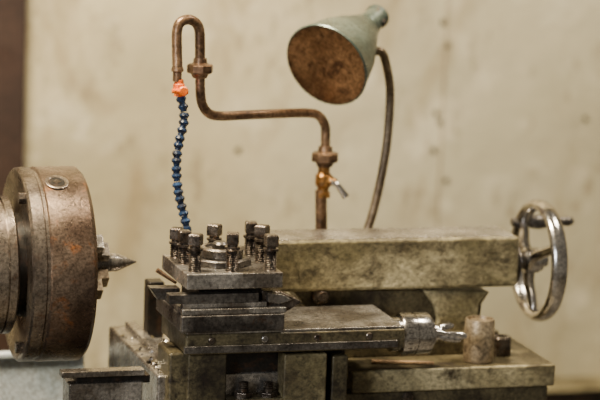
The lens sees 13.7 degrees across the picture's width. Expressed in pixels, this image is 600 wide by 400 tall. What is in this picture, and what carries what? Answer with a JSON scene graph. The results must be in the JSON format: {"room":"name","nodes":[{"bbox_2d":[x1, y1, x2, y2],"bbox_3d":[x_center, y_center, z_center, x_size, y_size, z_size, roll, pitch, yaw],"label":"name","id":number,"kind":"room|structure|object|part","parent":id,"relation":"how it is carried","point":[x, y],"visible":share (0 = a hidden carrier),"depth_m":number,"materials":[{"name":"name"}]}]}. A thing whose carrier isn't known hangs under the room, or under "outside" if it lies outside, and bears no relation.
{"room":"metal workshop","nodes":[
{"label":"metal workshop","id":0,"kind":"room"},
{"bbox_2d":[0,196,19,333],"bbox_3d":[-0.689,0.122,3.017,0.693,0.397,0.395,-1,10,-17],"label":"headstock","id":1,"kind":"object","parent":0,"point":[9,240],"depth_m":3.07,"materials":[{"name":"metal"}]},
{"bbox_2d":[2,166,136,361],"bbox_3d":[-0.289,0.080,3.176,0.168,0.247,0.247,-1,10,-17],"label":"lathe chuck","id":2,"kind":"object","parent":1,"relation":"attached to","point":[65,266],"depth_m":3.07,"materials":[{"name":"brown metal"}]},
{"bbox_2d":[23,0,599,377],"bbox_3d":[0.369,-0.742,4.234,7.020,3.510,0.078,-1,10,-17],"label":"wall","id":3,"kind":"structure","parent":0,"point":[522,77],"depth_m":4.21,"materials":[{"name":"paint"}]},
{"bbox_2d":[0,0,26,350],"bbox_3d":[-0.639,-0.716,3.866,0.447,3.510,0.039,-1,10,-17],"label":"trim","id":4,"kind":"structure","parent":3,"relation":"attached to","point":[12,12],"depth_m":4.00,"materials":[{"name":"brown paint"}]},
{"bbox_2d":[235,147,240,152],"bbox_3d":[-0.103,-0.083,4.168,0.010,0.010,0.004,-1,10,-17],"label":"screw","id":5,"kind":"object","parent":3,"relation":"attached to","point":[237,149],"visible":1,"depth_m":4.17,"materials":[{"name":"metal"}]},
{"bbox_2d":[430,147,435,152],"bbox_3d":[0.228,-0.085,4.269,0.010,0.010,0.004,-1,10,-17],"label":"screw","id":6,"kind":"object","parent":3,"relation":"attached to","point":[433,149],"visible":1,"depth_m":4.27,"materials":[{"name":"metal"}]},
{"bbox_2d":[433,110,438,115],"bbox_3d":[0.232,-0.148,4.259,0.010,0.010,0.004,-1,10,-17],"label":"screw","id":7,"kind":"object","parent":3,"relation":"attached to","point":[436,112],"visible":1,"depth_m":4.26,"materials":[{"name":"metal"}]},
{"bbox_2d":[437,119,442,124],"bbox_3d":[0.239,-0.133,4.264,0.010,0.010,0.004,-1,10,-17],"label":"screw","id":8,"kind":"object","parent":3,"relation":"attached to","point":[440,121],"visible":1,"depth_m":4.26,"materials":[{"name":"metal"}]},
{"bbox_2d":[436,0,448,226],"bbox_3d":[0.266,-0.733,4.161,0.003,3.484,0.002,-1,10,-17],"label":"strip","id":9,"kind":"object","parent":3,"relation":"attached to","point":[447,0],"visible":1,"depth_m":4.26,"materials":[{"name":"paint"}]},
{"bbox_2d":[440,19,445,24],"bbox_3d":[0.243,-0.301,4.233,0.010,0.010,0.004,-1,10,-17],"label":"screw","id":10,"kind":"object","parent":3,"relation":"attached to","point":[443,21],"visible":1,"depth_m":4.23,"materials":[{"name":"metal"}]},
{"bbox_2d":[547,390,599,399],"bbox_3d":[0.685,0.428,4.466,0.816,0.218,0.078,-1,10,-17],"label":"board","id":11,"kind":"object","parent":3,"relation":"attached to","point":[571,395],"visible":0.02,"depth_m":4.34,"materials":[{"name":"wood"}]},
{"bbox_2d":[547,376,599,391],"bbox_3d":[0.690,0.320,4.444,0.816,0.004,0.083,-1,10,-17],"label":"trim","id":12,"kind":"structure","parent":3,"relation":"attached to","point":[567,384],"depth_m":4.37,"materials":[{"name":"wood"}]},
{"bbox_3d":[0.933,1.395,2.484,7.020,0.052,4.290,-1,10,-17],"label":"floor","id":13,"kind":"structure","parent":0,"visible":0},
{"bbox_2d":[0,351,84,399],"bbox_3d":[-0.562,0.668,3.453,0.517,0.932,0.083,-1,10,-17],"label":"guard","id":14,"kind":"object","parent":13,"relation":"on","point":[31,380],"visible":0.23,"depth_m":3.43,"materials":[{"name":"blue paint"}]},
{"bbox_2d":[59,338,554,399],"bbox_3d":[-0.396,0.676,3.251,1.426,0.999,0.318,-1,10,-17],"label":"lathe bed","id":15,"kind":"object","parent":13,"relation":"on","point":[525,374],"visible":0.7,"depth_m":3.23,"materials":[{"name":"grey metal"}]},
{"bbox_3d":[-0.242,0.211,3.062,0.104,0.008,0.018,-1,10,-17],"label":"bed rail","id":16,"kind":"part","parent":15,"relation":"part of","materials":[{"name":"metal"}]},
{"bbox_2d":[108,278,347,399],"bbox_3d":[-0.096,0.215,3.237,0.243,0.194,0.304,-1,10,-17],"label":"saddle","id":17,"kind":"object","parent":15,"relation":"on","point":[174,374],"depth_m":3.11,"materials":[{"name":"grey metal"}]},
{"bbox_2d":[156,298,466,354],"bbox_3d":[0.023,0.163,3.158,0.390,0.073,0.134,-1,10,-17],"label":"slide","id":18,"kind":"object","parent":17,"relation":"on","point":[349,327],"depth_m":3.10,"materials":[{"name":"grey metal"}]},
{"bbox_2d":[147,221,299,315],"bbox_3d":[-0.101,0.081,3.108,0.186,0.101,0.133,-1,10,-17],"label":"post","id":19,"kind":"object","parent":18,"relation":"on","point":[216,277],"depth_m":3.07,"materials":[{"name":"grey metal"}]},
{"bbox_2d":[172,14,348,228],"bbox_3d":[-0.059,-0.013,3.282,0.275,0.469,0.050,-5,12,-34],"label":"pipe","id":20,"kind":"object","parent":15,"relation":"on","point":[324,158],"visible":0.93,"depth_m":3.27,"materials":[{"name":"orange metal"}]},
{"bbox_2d":[171,67,191,230],"bbox_3d":[-0.151,-0.058,3.181,0.027,0.221,0.037,-1,10,-17],"label":"hose","id":21,"kind":"object","parent":20,"relation":"attached to","point":[179,90],"visible":0.98,"depth_m":3.18,"materials":[{"name":"blue plastic"}]},
{"bbox_3d":[-0.149,-0.139,3.171,0.013,0.013,0.014,-1,10,-17],"label":"orange valve knob","id":22,"kind":"part","parent":21,"relation":"part of","materials":[{"name":"plastic"}]},
{"bbox_3d":[0.040,-0.026,3.348,0.018,0.013,0.013,6,11,19],"label":"valve stem","id":23,"kind":"part","parent":20,"relation":"part of","materials":[{"name":"gold metal"}]},
{"bbox_3d":[0.053,-0.014,3.340,0.026,0.025,0.010,1,10,-8],"label":"valve lever","id":24,"kind":"part","parent":20,"relation":"part of","materials":[{"name":"metal"}]},
{"bbox_2d":[287,4,393,227],"bbox_3d":[0.069,-0.024,3.369,0.168,0.469,0.117,-7,13,-41],"label":"work lamp","id":25,"kind":"object","parent":15,"relation":"on","point":[332,59],"visible":0.91,"depth_m":3.31,"materials":[{"name":"metal"}]},
{"bbox_3d":[0.047,-0.187,3.340,0.114,0.115,0.129,5,10,17],"label":"lamp shade","id":26,"kind":"part","parent":25,"relation":"part of","materials":[{"name":"brown metal"}]},
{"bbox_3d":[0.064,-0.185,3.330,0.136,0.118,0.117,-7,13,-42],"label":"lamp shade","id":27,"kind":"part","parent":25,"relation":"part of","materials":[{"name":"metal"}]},
{"bbox_2d":[362,4,388,32],"bbox_3d":[0.097,-0.242,3.398,0.036,0.046,0.048,8,11,28],"label":"socket","id":28,"kind":"object","parent":25,"relation":"attached to","point":[375,14],"depth_m":3.39,"materials":[{"name":"metal"}]},
{"bbox_2d":[242,226,521,357],"bbox_3d":[0.082,0.121,3.298,0.426,0.157,0.088,-1,10,-17],"label":"lathe tailstock","id":29,"kind":"object","parent":15,"relation":"on","point":[440,272],"depth_m":3.28,"materials":[{"name":"grey metal"}]},
{"bbox_2d":[372,359,433,364],"bbox_3d":[0.133,0.210,3.237,0.081,0.005,0.006,2,10,-3],"label":"wooden stick","id":30,"kind":"object","parent":15,"relation":"on","point":[374,361],"visible":1,"depth_m":3.23,"materials":[{"name":"brown wood"}]},
{"bbox_2d":[463,315,494,363],"bbox_3d":[0.234,0.182,3.268,0.040,0.057,0.040,-1,10,-17],"label":"metal cylinder","id":31,"kind":"object","parent":15,"relation":"on","point":[478,347],"visible":0.99,"depth_m":3.25,"materials":[{"name":"brown metal"}]},
{"bbox_2d":[493,334,510,356],"bbox_3d":[0.266,0.192,3.310,0.026,0.026,0.026,-1,10,-17],"label":"bushing","id":32,"kind":"object","parent":15,"relation":"on","point":[502,342],"visible":0.95,"depth_m":3.30,"materials":[{"name":"black metal"}]},
{"bbox_2d":[510,199,573,320],"bbox_3d":[0.321,0.079,3.371,0.086,0.165,0.168,4,10,8],"label":"handwheel","id":33,"kind":"object","parent":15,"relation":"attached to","point":[534,260],"visible":0.98,"depth_m":3.34,"materials":[{"name":"metal"}]},
{"bbox_3d":[0.333,0.030,3.424,0.092,0.020,0.020,-1,10,-17],"label":"crank handle","id":34,"kind":"part","parent":33,"relation":"part of","materials":[{"name":"metal"}]}
]}

